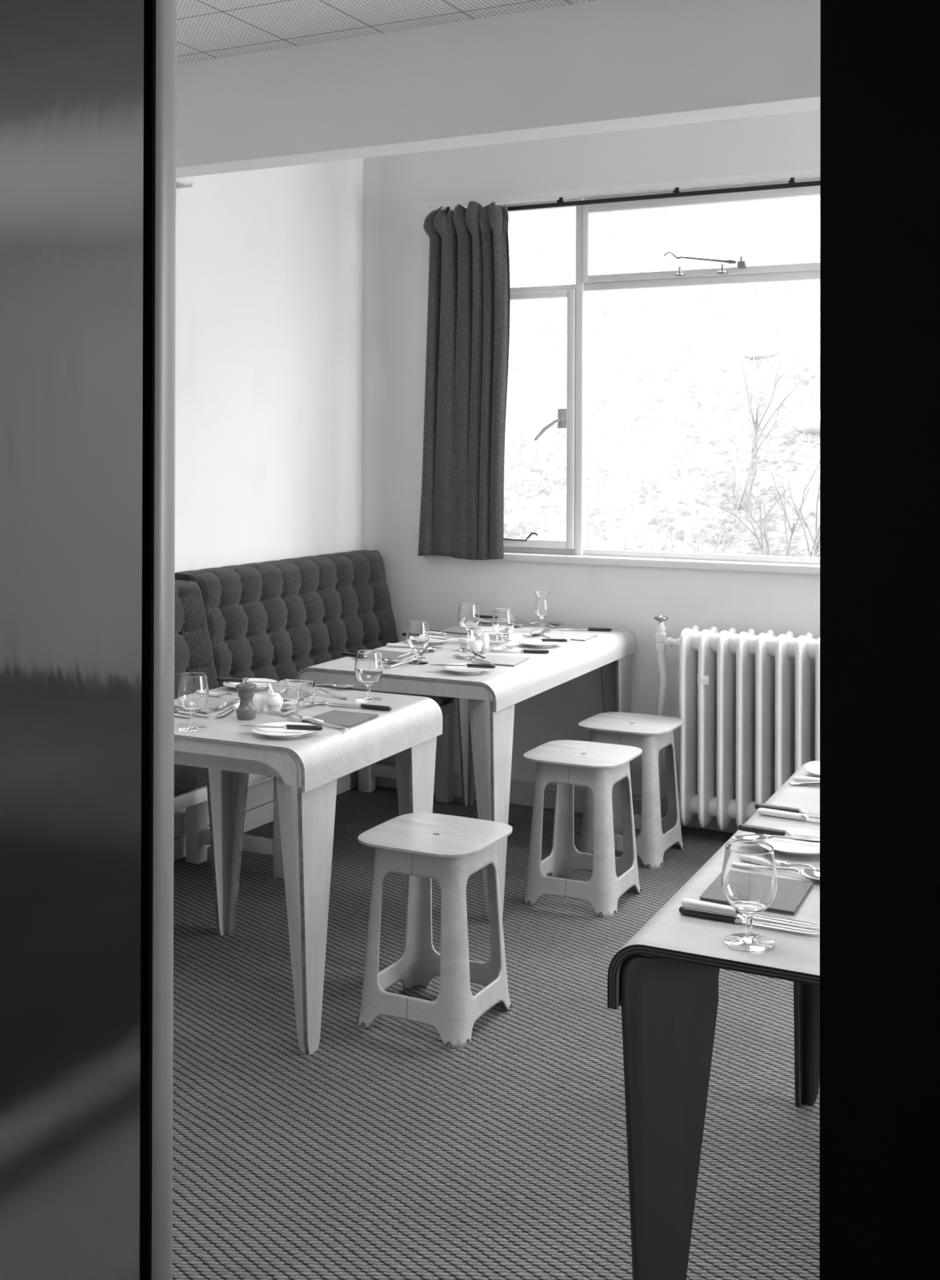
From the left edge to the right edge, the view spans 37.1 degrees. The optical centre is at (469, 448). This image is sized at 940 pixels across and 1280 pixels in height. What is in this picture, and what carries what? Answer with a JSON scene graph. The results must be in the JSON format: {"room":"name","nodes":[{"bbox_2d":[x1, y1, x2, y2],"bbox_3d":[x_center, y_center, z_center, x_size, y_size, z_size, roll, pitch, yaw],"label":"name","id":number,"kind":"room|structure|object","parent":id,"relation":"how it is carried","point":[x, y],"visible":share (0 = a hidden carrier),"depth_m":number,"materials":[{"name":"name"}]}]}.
{"room":"restaurant dining room","nodes":[
{"label":"restaurant dining room","id":0,"kind":"room"},
{"bbox_2d":[0,0,144,1279],"bbox_3d":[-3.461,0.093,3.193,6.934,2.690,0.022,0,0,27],"label":"door","id":1,"kind":"structure","parent":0,"point":[72,72],"depth_m":1.66,"materials":[{"name":"grey paint"}]},
{"bbox_2d":[140,0,155,1279],"bbox_3d":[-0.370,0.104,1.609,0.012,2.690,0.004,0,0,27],"label":"door frame","id":2,"kind":"structure","parent":1,"relation":"attached to","point":[149,5],"depth_m":1.61,"materials":[{"name":"black"}]},
{"bbox_2d":[173,158,363,813],"bbox_3d":[-1.376,-0.055,4.501,0.200,3.000,4.210,0,0,27],"label":"wall","id":3,"kind":"structure","parent":0,"point":[268,424],"depth_m":5.45,"materials":[{"name":"paint"}]},
{"bbox_2d":[176,176,193,188],"bbox_3d":[-1.040,-0.264,4.855,0.075,1.420,0.185,0,0,27],"label":"roller blind","id":4,"kind":"object","parent":3,"relation":"attached to","point":[183,182],"visible":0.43,"depth_m":4.90,"materials":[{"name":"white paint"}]},
{"bbox_2d":[173,769,358,861],"bbox_3d":[-1.337,1.365,4.333,0.030,0.160,3.870,0,0,27],"label":"baseboard","id":5,"kind":"structure","parent":3,"relation":"attached to","point":[260,797],"depth_m":5.34,"materials":[{"name":"paint"}]},
{"bbox_2d":[176,0,598,64],"bbox_3d":[-1.950,-1.442,1.670,11.400,0.390,10.000,0,0,27],"label":"ceiling","id":6,"kind":"structure","parent":0,"point":[206,29],"depth_m":4.03,"materials":[{"name":"tile"}]},
{"bbox_2d":[176,0,820,177],"bbox_3d":[1.285,-1.224,3.470,5.470,0.644,0.139,0,0,27],"label":"beam","id":7,"kind":"structure","parent":6,"relation":"attached to","point":[600,66],"depth_m":4.00,"materials":[{"name":"paint"}]},
{"bbox_2d":[172,786,819,1279],"bbox_3d":[-2.053,1.493,1.487,11.400,0.100,9.590,0,0,27],"label":"floor","id":8,"kind":"structure","parent":0,"point":[387,1150],"depth_m":3.07,"materials":[{"name":"carpet"}]},
{"bbox_2d":[173,579,273,812],"bbox_3d":[-1.130,0.949,4.191,0.465,0.995,1.304,0,0,27],"label":"bench","id":9,"kind":"object","parent":8,"relation":"on","point":[193,646],"visible":0.1,"depth_m":4.68,"materials":[{"name":"fabric"}]},
{"bbox_2d":[173,764,206,795],"bbox_3d":[-1.053,0.991,4.150,0.280,0.108,1.294,0,0,27],"label":"seat cushion","id":10,"kind":"object","parent":9,"relation":"on","point":[188,780],"depth_m":4.25,"materials":[{"name":"grey fabric"}]},
{"bbox_2d":[173,579,218,699],"bbox_3d":[-1.218,0.718,4.236,0.262,0.533,1.296,0,0,27],"label":"cushion","id":11,"kind":"object","parent":9,"relation":"on","point":[193,646],"depth_m":4.71,"materials":[{"name":"grey fabric"}]},
{"bbox_2d":[173,685,442,1054],"bbox_3d":[-0.556,1.076,3.770,0.742,0.745,0.745,0,0,26],"label":"dining table","id":12,"kind":"object","parent":8,"relation":"on","point":[306,768],"visible":0.48,"depth_m":3.43,"materials":[{"name":"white wood"}]},
{"bbox_2d":[173,706,209,716],"bbox_3d":[-0.765,0.696,3.716,0.214,0.011,0.020,0,0,37],"label":"table knife","id":13,"kind":"object","parent":12,"relation":"on","point":[175,709],"visible":0.51,"depth_m":3.70,"materials":[{"name":"silver metal"}]},
{"bbox_2d":[177,672,208,732],"bbox_3d":[-0.694,0.634,3.505,0.079,0.137,0.079,0,0,27],"label":"wine glass","id":14,"kind":"object","parent":12,"relation":"on","point":[193,691],"visible":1,"depth_m":3.48,"materials":[{"name":"clear glass"}]},
{"bbox_2d":[173,697,234,714],"bbox_3d":[-0.721,0.700,3.815,0.144,0.005,0.175,0,0,27],"label":"folder","id":15,"kind":"object","parent":12,"relation":"on","point":[211,703],"visible":0.4,"depth_m":3.80,"materials":[{"name":"grey paper"}]},
{"bbox_2d":[208,691,239,698],"bbox_3d":[-0.692,0.695,3.948,0.204,0.014,0.023,0,0,32],"label":"fork","id":16,"kind":"object","parent":12,"relation":"on","point":[211,694],"visible":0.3,"depth_m":3.95,"materials":[{"name":"silver metal"}]},
{"bbox_2d":[208,698,239,709],"bbox_3d":[-0.657,0.694,3.833,0.023,0.012,0.204,0,0,18],"label":"fork","id":17,"kind":"object","parent":12,"relation":"on","point":[222,705],"visible":0.89,"depth_m":3.79,"materials":[{"name":"silver metal"}]},
{"bbox_2d":[215,701,239,716],"bbox_3d":[-0.638,0.696,3.745,0.020,0.011,0.214,0,0,10],"label":"table knife","id":18,"kind":"object","parent":12,"relation":"on","point":[233,707],"visible":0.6,"depth_m":3.73,"materials":[{"name":"silver metal"}]},
{"bbox_2d":[235,677,257,719],"bbox_3d":[-0.583,0.649,3.646,0.055,0.106,0.055,0,0,27],"label":"pepper mill","id":19,"kind":"object","parent":12,"relation":"on","point":[246,710],"visible":1,"depth_m":3.63,"materials":[{"name":"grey wood"}]},
{"bbox_2d":[222,678,277,689],"bbox_3d":[-0.645,0.695,4.112,0.161,0.016,0.161,0,0,27],"label":"plate","id":20,"kind":"object","parent":12,"relation":"on","point":[260,686],"visible":0.45,"depth_m":4.13,"materials":[{"name":"white ceramic"}]},
{"bbox_2d":[217,676,274,684],"bbox_3d":[-0.647,0.681,4.106,0.214,0.011,0.020,0,0,21],"label":"table knife","id":21,"kind":"object","parent":20,"relation":"on","point":[220,679],"visible":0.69,"depth_m":4.11,"materials":[{"name":"silver metal"}]},
{"bbox_2d":[252,694,265,713],"bbox_3d":[-0.574,0.681,3.735,0.057,0.042,0.057,0,0,27],"label":"sugar bowl","id":22,"kind":"object","parent":12,"relation":"on","point":[258,700],"visible":0.49,"depth_m":3.72,"materials":[{"name":"white"}]},
{"bbox_2d":[265,683,283,714],"bbox_3d":[-0.520,0.663,3.721,0.047,0.080,0.047,0,0,2],"label":"pot","id":23,"kind":"object","parent":12,"relation":"on","point":[274,701],"visible":1,"depth_m":3.71,"materials":[{"name":"ceramic"}]},
{"bbox_2d":[251,721,314,737],"bbox_3d":[-0.456,0.695,3.444,0.161,0.016,0.161,0,0,27],"label":"plate","id":24,"kind":"object","parent":12,"relation":"on","point":[270,732],"visible":0.85,"depth_m":3.44,"materials":[{"name":"white ceramic"}]},
{"bbox_2d":[238,724,322,730],"bbox_3d":[-0.466,0.682,3.434,0.214,0.011,0.020,0,0,10],"label":"table knife","id":25,"kind":"object","parent":24,"relation":"on","point":[306,727],"visible":1,"depth_m":3.42,"materials":[{"name":"black"}]},
{"bbox_2d":[268,679,314,704],"bbox_3d":[-0.497,0.678,3.906,0.092,0.050,0.105,0,0,19],"label":"glass box","id":26,"kind":"object","parent":12,"relation":"on","point":[291,691],"visible":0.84,"depth_m":3.87,"materials":[{"name":"clear glass"}]},
{"bbox_2d":[273,710,324,724],"bbox_3d":[-0.445,0.696,3.639,0.023,0.014,0.204,0,0,-43],"label":"fork","id":27,"kind":"object","parent":12,"relation":"on","point":[279,711],"visible":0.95,"depth_m":3.62,"materials":[{"name":"white"}]},
{"bbox_2d":[283,698,319,715],"bbox_3d":[-0.455,0.692,3.766,0.023,0.012,0.204,0,0,17],"label":"fork","id":28,"kind":"object","parent":12,"relation":"on","point":[295,708],"visible":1,"depth_m":3.76,"materials":[{"name":"silver metal"}]},
{"bbox_2d":[280,701,329,711],"bbox_3d":[-0.457,0.696,3.800,0.043,0.014,0.197,0,0,43],"label":"spoon","id":29,"kind":"object","parent":12,"relation":"on","point":[285,707],"visible":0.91,"depth_m":3.78,"materials":[{"name":"silver metal"}]},
{"bbox_2d":[280,704,293,711],"bbox_3d":[-0.501,0.696,3.753,0.043,0.013,0.067,0,0,43],"label":"bowl","id":30,"kind":"object","parent":29,"relation":"on","point":[285,707],"depth_m":3.77,"materials":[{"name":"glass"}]},
{"bbox_2d":[284,715,347,728],"bbox_3d":[-0.391,0.695,3.564,0.204,0.012,0.023,0,0,35],"label":"fork","id":31,"kind":"object","parent":12,"relation":"on","point":[291,718],"visible":1,"depth_m":3.56,"materials":[{"name":"silver metal"}]},
{"bbox_2d":[314,688,349,698],"bbox_3d":[-0.412,0.695,4.000,0.023,0.012,0.204,0,0,-44],"label":"fork","id":32,"kind":"object","parent":12,"relation":"on","point":[322,690],"visible":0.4,"depth_m":3.97,"materials":[{"name":"silver metal"}]},
{"bbox_2d":[314,683,353,688],"bbox_3d":[-0.436,0.696,4.114,0.197,0.014,0.043,0,0,13],"label":"spoon","id":33,"kind":"object","parent":12,"relation":"on","point":[340,686],"visible":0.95,"depth_m":4.11,"materials":[{"name":"silver metal"}]},
{"bbox_2d":[331,683,353,688],"bbox_3d":[-0.373,0.697,4.099,0.067,0.013,0.043,0,0,13],"label":"bowl","id":34,"kind":"object","parent":33,"relation":"on","point":[340,686],"depth_m":4.11,"materials":[{"name":"silver metal"}]},
{"bbox_2d":[302,710,377,727],"bbox_3d":[-0.336,0.701,3.640,0.148,0.004,0.167,0,0,27],"label":"folder","id":35,"kind":"object","parent":12,"relation":"on","point":[344,718],"visible":1,"depth_m":3.64,"materials":[{"name":"grey paper"}]},
{"bbox_2d":[322,702,391,711],"bbox_3d":[-0.309,0.697,3.799,0.214,0.011,0.020,0,0,25],"label":"table knife","id":36,"kind":"object","parent":12,"relation":"on","point":[362,705],"visible":1,"depth_m":3.78,"materials":[{"name":"silver metal"}]},
{"bbox_2d":[354,649,382,702],"bbox_3d":[-0.283,0.635,3.918,0.079,0.137,0.079,0,0,27],"label":"wine glass","id":37,"kind":"object","parent":12,"relation":"on","point":[368,667],"visible":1,"depth_m":3.89,"materials":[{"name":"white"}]},
{"bbox_2d":[174,550,457,879],"bbox_3d":[-0.538,0.940,5.352,0.465,1.016,1.288,0,0,27],"label":"bench","id":38,"kind":"object","parent":8,"relation":"on","point":[277,620],"visible":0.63,"depth_m":5.30,"materials":[{"name":"fabric"}]},
{"bbox_2d":[174,550,398,689],"bbox_3d":[-0.640,0.730,5.404,0.232,0.594,1.280,0,0,27],"label":"cushion","id":39,"kind":"object","parent":38,"relation":"on","point":[277,620],"depth_m":5.30,"materials":[{"name":"grey fabric"}]},
{"bbox_2d":[352,688,454,705],"bbox_3d":[-0.474,0.998,5.319,0.310,0.098,1.270,0,0,27],"label":"seat cushion","id":40,"kind":"object","parent":38,"relation":"on","point":[441,700],"depth_m":5.63,"materials":[{"name":"grey fabric"}]},
{"bbox_2d":[356,812,512,1048],"bbox_3d":[-0.087,1.216,3.580,0.335,0.470,0.335,0,0,27],"label":"stool","id":41,"kind":"object","parent":8,"relation":"on","point":[446,850],"visible":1,"depth_m":3.50,"materials":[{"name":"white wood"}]},
{"bbox_2d":[294,621,635,920],"bbox_3d":[0.037,1.078,4.994,0.770,0.745,1.375,0,0,26],"label":"dining table","id":42,"kind":"object","parent":8,"relation":"on","point":[486,700],"visible":0.61,"depth_m":4.48,"materials":[{"name":"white wood"}]},
{"bbox_2d":[352,657,400,663],"bbox_3d":[-0.307,0.696,4.625,0.197,0.014,0.043,0,0,34],"label":"spoon","id":43,"kind":"object","parent":42,"relation":"on","point":[388,660],"visible":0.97,"depth_m":4.60,"materials":[{"name":"silver metal"}]},
{"bbox_2d":[382,657,400,663],"bbox_3d":[-0.254,0.697,4.589,0.067,0.013,0.043,0,0,34],"label":"bowl","id":44,"kind":"object","parent":43,"relation":"on","point":[389,660],"depth_m":4.59,"materials":[{"name":"silver metal"}]},
{"bbox_2d":[378,649,413,660],"bbox_3d":[-0.281,0.701,4.750,0.179,0.005,0.170,0,0,27],"label":"folder","id":45,"kind":"object","parent":42,"relation":"on","point":[384,654],"visible":0.57,"depth_m":4.74,"materials":[{"name":"grey"}]},
{"bbox_2d":[384,657,425,667],"bbox_3d":[-0.211,0.697,4.570,0.043,0.014,0.197,0,0,38],"label":"spoon","id":46,"kind":"object","parent":42,"relation":"on","point":[420,659],"visible":0.97,"depth_m":4.57,"materials":[{"name":"silver metal"}]},
{"bbox_2d":[386,643,442,648],"bbox_3d":[-0.195,0.698,4.949,0.214,0.011,0.020,0,0,19],"label":"table knife","id":47,"kind":"object","parent":42,"relation":"on","point":[397,645],"visible":0.72,"depth_m":4.96,"materials":[{"name":"silver metal"}]},
{"bbox_2d":[405,620,429,664],"bbox_3d":[-0.171,0.635,4.596,0.079,0.137,0.079,0,0,27],"label":"wine glass","id":48,"kind":"object","parent":42,"relation":"on","point":[417,633],"visible":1,"depth_m":4.57,"materials":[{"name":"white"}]},
{"bbox_2d":[414,646,437,657],"bbox_3d":[-0.152,0.697,4.806,0.043,0.014,0.197,0,0,16],"label":"spoon","id":49,"kind":"object","parent":42,"relation":"on","point":[433,648],"visible":0.98,"depth_m":4.84,"materials":[{"name":"silver metal"}]},
{"bbox_2d":[424,646,437,651],"bbox_3d":[-0.134,0.697,4.868,0.043,0.013,0.067,0,0,16],"label":"bowl","id":50,"kind":"object","parent":49,"relation":"on","point":[433,648],"depth_m":4.86,"materials":[{"name":"silver metal"}]},
{"bbox_2d":[427,635,449,644],"bbox_3d":[-0.153,0.696,5.077,0.161,0.016,0.161,0,0,27],"label":"plate","id":51,"kind":"object","parent":42,"relation":"on","point":[432,641],"visible":0.44,"depth_m":5.09,"materials":[{"name":"white"}]},
{"bbox_2d":[429,631,466,637],"bbox_3d":[-0.089,0.698,5.268,0.214,0.011,0.020,0,0,37],"label":"table knife","id":52,"kind":"object","parent":42,"relation":"on","point":[430,632],"visible":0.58,"depth_m":5.27,"materials":[{"name":"silver metal"}]},
{"bbox_2d":[440,625,478,635],"bbox_3d":[-0.026,0.702,5.415,0.176,0.005,0.183,0,0,27],"label":"folder","id":53,"kind":"object","parent":42,"relation":"on","point":[453,629],"visible":0.45,"depth_m":5.39,"materials":[{"name":"grey"}]},
{"bbox_2d":[457,637,471,648],"bbox_3d":[-0.017,0.685,4.915,0.047,0.040,0.047,0,0,2],"label":"pot","id":54,"kind":"object","parent":42,"relation":"on","point":[463,642],"visible":0.76,"depth_m":4.90,"materials":[{"name":"ceramic"}]},
{"bbox_2d":[440,662,490,674],"bbox_3d":[-0.011,0.697,4.421,0.161,0.016,0.161,0,0,27],"label":"plate","id":55,"kind":"object","parent":42,"relation":"on","point":[456,669],"visible":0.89,"depth_m":4.42,"materials":[{"name":"white ceramic"}]},
{"bbox_2d":[429,663,495,668],"bbox_3d":[-0.025,0.684,4.418,0.214,0.011,0.020,0,0,12],"label":"table knife","id":56,"kind":"object","parent":55,"relation":"on","point":[466,665],"visible":1,"depth_m":4.41,"materials":[{"name":"silver metal"}]},
{"bbox_2d":[457,602,479,637],"bbox_3d":[-0.004,0.636,5.131,0.079,0.137,0.079,0,0,27],"label":"wine glass","id":57,"kind":"object","parent":42,"relation":"on","point":[468,612],"visible":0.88,"depth_m":5.10,"materials":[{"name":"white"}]},
{"bbox_2d":[457,648,486,658],"bbox_3d":[0.009,0.685,4.685,0.043,0.014,0.197,0,0,-25],"label":"spoon","id":58,"kind":"object","parent":42,"relation":"on","point":[461,650],"visible":1,"depth_m":4.71,"materials":[{"name":"silver metal"}]},
{"bbox_2d":[457,648,471,653],"bbox_3d":[-0.018,0.685,4.744,0.043,0.013,0.067,0,0,-25],"label":"bowl","id":59,"kind":"object","parent":58,"relation":"on","point":[462,650],"depth_m":4.74,"materials":[{"name":"silver metal"}]},
{"bbox_2d":[468,640,482,652],"bbox_3d":[0.019,0.685,4.858,0.049,0.039,0.049,0,0,2],"label":"egg cup","id":60,"kind":"object","parent":42,"relation":"on","point":[475,646],"visible":0.88,"depth_m":4.84,"materials":[{"name":"white"}]},
{"bbox_2d":[479,632,489,649],"bbox_3d":[0.052,0.677,4.928,0.036,0.056,0.036,0,0,2],"label":"salt shaker","id":61,"kind":"object","parent":42,"relation":"on","point":[484,637],"visible":0.89,"depth_m":4.92,"materials":[{"name":"white"}]},
{"bbox_2d":[471,626,508,645],"bbox_3d":[0.072,0.680,5.075,0.105,0.050,0.115,0,0,21],"label":"glass box","id":62,"kind":"object","parent":42,"relation":"on","point":[495,639],"visible":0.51,"depth_m":5.03,"materials":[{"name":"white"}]},
{"bbox_2d":[471,654,528,666],"bbox_3d":[0.100,0.703,4.643,0.151,0.005,0.184,0,0,18],"label":"folder","id":63,"kind":"object","parent":42,"relation":"on","point":[504,660],"visible":0.95,"depth_m":4.64,"materials":[{"name":"grey paper"}]},
{"bbox_2d":[491,608,514,649],"bbox_3d":[0.117,0.636,4.951,0.079,0.137,0.079,0,0,27],"label":"wine glass","id":64,"kind":"object","parent":42,"relation":"on","point":[503,622],"visible":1,"depth_m":4.92,"materials":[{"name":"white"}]},
{"bbox_2d":[487,648,549,653],"bbox_3d":[0.167,0.699,4.840,0.214,0.011,0.020,0,0,8],"label":"table knife","id":65,"kind":"object","parent":42,"relation":"on","point":[523,651],"visible":1,"depth_m":4.83,"materials":[{"name":"silver metal"}]},
{"bbox_2d":[515,621,562,625],"bbox_3d":[0.275,0.698,5.601,0.197,0.014,0.043,0,0,9],"label":"spoon","id":66,"kind":"object","parent":42,"relation":"on","point":[549,623],"visible":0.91,"depth_m":5.60,"materials":[{"name":"silver metal"}]},
{"bbox_2d":[517,638,562,647],"bbox_3d":[0.252,0.698,5.017,0.161,0.016,0.161,0,0,27],"label":"plate","id":67,"kind":"object","parent":42,"relation":"on","point":[530,643],"visible":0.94,"depth_m":5.02,"materials":[{"name":"white ceramic"}]},
{"bbox_2d":[507,638,566,641],"bbox_3d":[0.240,0.685,5.009,0.214,0.011,0.020,0,0,2],"label":"table knife","id":68,"kind":"object","parent":67,"relation":"on","point":[540,639],"visible":1,"depth_m":5.00,"materials":[{"name":"silver metal"}]},
{"bbox_2d":[533,591,551,631],"bbox_3d":[0.279,0.631,5.427,0.069,0.150,0.069,0,0,-14],"label":"wine glass","id":69,"kind":"object","parent":42,"relation":"on","point":[541,606],"visible":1,"depth_m":5.41,"materials":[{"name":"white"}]},
{"bbox_2d":[548,632,597,640],"bbox_3d":[0.382,0.703,5.241,0.154,0.005,0.160,0,0,22],"label":"folder","id":70,"kind":"object","parent":42,"relation":"on","point":[575,637],"visible":0.93,"depth_m":5.23,"materials":[{"name":"grey paper"}]},
{"bbox_2d":[557,627,611,631],"bbox_3d":[0.443,0.700,5.434,0.214,0.011,0.020,0,0,11],"label":"table knife","id":71,"kind":"object","parent":42,"relation":"on","point":[587,628],"visible":1,"depth_m":5.42,"materials":[{"name":"silver metal"}]},
{"bbox_2d":[522,739,641,917],"bbox_3d":[0.366,1.218,4.531,0.335,0.470,0.335,0,0,26],"label":"stool","id":72,"kind":"object","parent":8,"relation":"on","point":[597,766],"visible":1,"depth_m":4.45,"materials":[{"name":"white plastic"}]},
{"bbox_2d":[577,711,684,868],"bbox_3d":[0.582,1.219,5.038,0.335,0.470,0.335,0,0,27],"label":"stool","id":73,"kind":"object","parent":8,"relation":"on","point":[649,733],"visible":0.8,"depth_m":4.95,"materials":[{"name":"white plastic"}]},
{"bbox_2d":[607,760,819,1279],"bbox_3d":[0.815,1.080,2.430,0.838,0.745,1.300,0,0,27],"label":"dining table","id":74,"kind":"object","parent":8,"relation":"on","point":[664,980],"visible":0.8,"depth_m":2.02,"materials":[{"name":"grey wood"}]},
{"bbox_2d":[720,840,777,951],"bbox_3d":[0.399,0.637,2.001,0.079,0.137,0.079,0,0,27],"label":"wine glass","id":75,"kind":"object","parent":74,"relation":"on","point":[748,877],"visible":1,"depth_m":1.98,"materials":[{"name":"clear glass"}]},
{"bbox_2d":[678,905,819,933],"bbox_3d":[0.413,0.700,2.078,0.214,0.011,0.020,0,0,28],"label":"table knife","id":76,"kind":"object","parent":74,"relation":"on","point":[686,910],"visible":0.94,"depth_m":2.08,"materials":[{"name":"silver metal"}]},
{"bbox_2d":[680,897,818,928],"bbox_3d":[0.420,0.700,2.108,0.214,0.011,0.020,0,0,30],"label":"table knife","id":77,"kind":"object","parent":74,"relation":"on","point":[686,902],"visible":0.72,"depth_m":2.12,"materials":[{"name":"silver metal"}]},
{"bbox_2d":[698,871,812,915],"bbox_3d":[0.456,0.703,2.222,0.156,0.006,0.156,0,0,27],"label":"folder","id":78,"kind":"object","parent":74,"relation":"on","point":[790,893],"visible":0.55,"depth_m":2.19,"materials":[{"name":"grey"}]},
{"bbox_2d":[731,834,819,843],"bbox_3d":[0.556,0.687,2.449,0.196,0.021,0.043,0,0,20],"label":"spoon","id":79,"kind":"object","parent":74,"relation":"on","point":[759,837],"visible":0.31,"depth_m":2.46,"materials":[{"name":"silver metal"}]},
{"bbox_2d":[731,834,768,841],"bbox_3d":[0.495,0.691,2.471,0.067,0.013,0.043,-6,-2,22],"label":"bowl","id":80,"kind":"object","parent":79,"relation":"on","point":[759,837],"depth_m":2.48,"materials":[{"name":"silver metal"}]},
{"bbox_2d":[752,827,819,855],"bbox_3d":[0.581,0.699,2.475,0.161,0.016,0.161,0,0,27],"label":"plate","id":81,"kind":"object","parent":74,"relation":"on","point":[784,846],"visible":0.52,"depth_m":2.48,"materials":[{"name":"white ceramic"}]},
{"bbox_2d":[737,823,819,839],"bbox_3d":[0.579,0.686,2.485,0.214,0.011,0.020,0,0,31],"label":"table knife","id":82,"kind":"object","parent":81,"relation":"on","point":[742,827],"visible":0.73,"depth_m":2.50,"materials":[{"name":"silver metal"}]},
{"bbox_2d":[754,803,819,816],"bbox_3d":[0.653,0.701,2.692,0.214,0.011,0.020,0,0,30],"label":"table knife","id":83,"kind":"object","parent":74,"relation":"on","point":[757,806],"visible":0.63,"depth_m":2.71,"materials":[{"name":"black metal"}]},
{"bbox_2d":[756,807,819,822],"bbox_3d":[0.648,0.701,2.654,0.214,0.011,0.020,0,0,32],"label":"table knife","id":84,"kind":"object","parent":74,"relation":"on","point":[766,811],"visible":0.78,"depth_m":2.67,"materials":[{"name":"silver metal"}]},
{"bbox_2d":[774,859,819,871],"bbox_3d":[0.542,0.699,2.346,0.204,0.014,0.023,0,0,37],"label":"fork","id":85,"kind":"object","parent":74,"relation":"on","point":[778,863],"visible":0.29,"depth_m":2.35,"materials":[{"name":"silver metal"}]},
{"bbox_2d":[775,866,819,882],"bbox_3d":[0.516,0.699,2.322,0.197,0.014,0.043,0,0,35],"label":"spoon","id":86,"kind":"object","parent":74,"relation":"on","point":[811,874],"visible":0.53,"depth_m":2.30,"materials":[{"name":"silver metal"}]},
{"bbox_2d":[797,868,819,882],"bbox_3d":[0.569,0.700,2.285,0.067,0.013,0.043,0,0,35],"label":"bowl","id":87,"kind":"object","parent":86,"relation":"on","point":[811,874],"depth_m":2.30,"materials":[{"name":"silver metal"}]},
{"bbox_2d":[787,781,819,784],"bbox_3d":[0.766,0.700,2.923,0.197,0.014,0.043,0,0,16],"label":"spoon","id":88,"kind":"object","parent":74,"relation":"on","point":[789,782],"visible":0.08,"depth_m":2.94,"materials":[{"name":"silver metal"}]},
{"bbox_2d":[792,775,819,782],"bbox_3d":[0.785,0.701,2.936,0.214,0.011,0.020,0,0,24],"label":"table knife","id":89,"kind":"object","parent":74,"relation":"on","point":[796,778],"visible":0.38,"depth_m":2.96,"materials":[{"name":"silver metal"}]},
{"bbox_2d":[803,761,819,775],"bbox_3d":[0.804,0.700,3.024,0.161,0.016,0.161,0,0,27],"label":"plate","id":90,"kind":"object","parent":74,"relation":"on","point":[812,767],"visible":0.16,"depth_m":3.05,"materials":[{"name":"white"}]},
{"bbox_2d":[653,614,819,830],"bbox_3d":[1.248,1.043,5.029,1.245,0.823,0.204,0,0,27],"label":"radiator","id":91,"kind":"object","parent":8,"relation":"on","point":[736,691],"visible":0.43,"depth_m":5.11,"materials":[{"name":"metal"}]},
{"bbox_2d":[361,109,820,797],"bbox_3d":[2.006,-0.043,4.893,5.471,3.000,0.160,0,0,27],"label":"wall","id":92,"kind":"structure","parent":0,"point":[400,191],"depth_m":5.69,"materials":[{"name":"paint"}]},
{"bbox_2d":[375,762,737,833],"bbox_3d":[1.969,1.407,4.808,5.450,0.100,0.020,0,0,27],"label":"baseboard","id":93,"kind":"structure","parent":92,"relation":"attached to","point":[521,792],"depth_m":5.64,"materials":[{"name":"paint"}]},
{"bbox_2d":[422,173,820,574],"bbox_3d":[1.422,-0.277,5.140,3.576,1.479,0.120,0,0,27],"label":"window","id":94,"kind":"structure","parent":92,"relation":"in","point":[573,550],"depth_m":5.57,"materials":[{"name":"paint"}]},
{"bbox_2d":[417,200,510,559],"bbox_3d":[-0.032,-0.279,5.761,0.427,1.469,0.104,0,0,28],"label":"curtain","id":95,"kind":"object","parent":94,"relation":"hanging from","point":[461,516],"visible":1,"depth_m":5.76,"materials":[{"name":"grey fabric"}]},
{"bbox_3d":[0.201,0.106,1.354,5.470,2.690,0.025,0,0,27],"label":"wall","id":96,"kind":"structure","parent":0,"visible":0},
{"bbox_2d":[151,0,176,1279],"bbox_3d":[-0.373,0.104,1.640,0.052,2.690,0.045,0,0,27],"label":"trim","id":97,"kind":"structure","parent":96,"relation":"attached to","point":[165,10],"depth_m":1.62,"materials":[{"name":"paint"}]},
{"bbox_2d":[819,0,939,1279],"bbox_3d":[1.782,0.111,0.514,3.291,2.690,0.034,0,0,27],"label":"door","id":98,"kind":"structure","parent":96,"relation":"in","point":[879,205],"depth_m":1.22,"materials":[{"name":"black paint"}]},
{"label":"outside","id":99,"kind":"structure","parent":0,"visible":0},
{"bbox_2d":[503,195,820,557],"bbox_3d":[2.881,-2.303,10.040,14.000,7.918,9.500,0,0,27],"label":"window glass","id":100,"kind":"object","parent":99,"point":[666,437],"visible":0.12,"depth_m":8.43,"materials":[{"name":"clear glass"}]},
{"bbox_2d":[656,520,732,554],"bbox_3d":[1.024,0.629,6.441,0.362,0.589,0.325,0,0,27],"label":"clump","id":101,"kind":"object","parent":100,"relation":"on","point":[684,535],"visible":0.2,"depth_m":6.47,"materials":[{"name":"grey plant"}]},
{"bbox_2d":[712,462,819,557],"bbox_3d":[1.502,0.554,6.005,0.830,1.036,0.573,0,0,-7],"label":"bare shrub","id":102,"kind":"object","parent":100,"relation":"on","point":[815,550],"visible":0.41,"depth_m":6.11,"materials":[{"name":"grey plant"}]},
{"bbox_2d":[728,351,813,511],"bbox_3d":[1.476,-0.066,7.179,0.302,0.888,0.496,0,0,-29],"label":"bare shrub","id":103,"kind":"object","parent":100,"relation":"on","point":[752,454],"visible":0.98,"depth_m":7.21,"materials":[{"name":"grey plant"}]},
{"bbox_2d":[744,331,796,358],"bbox_3d":[1.820,-0.602,8.402,0.334,0.208,0.309,0,0,27],"label":"rock","id":104,"kind":"object","parent":100,"relation":"on","point":[766,344],"visible":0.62,"depth_m":8.28,"materials":[{"name":"white"}]},
{"bbox_2d":[794,409,819,433],"bbox_3d":[1.905,-0.120,7.576,0.286,0.180,0.308,0,0,27],"label":"rock","id":105,"kind":"object","parent":100,"relation":"on","point":[808,422],"visible":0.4,"depth_m":7.47,"materials":[{"name":"white"}]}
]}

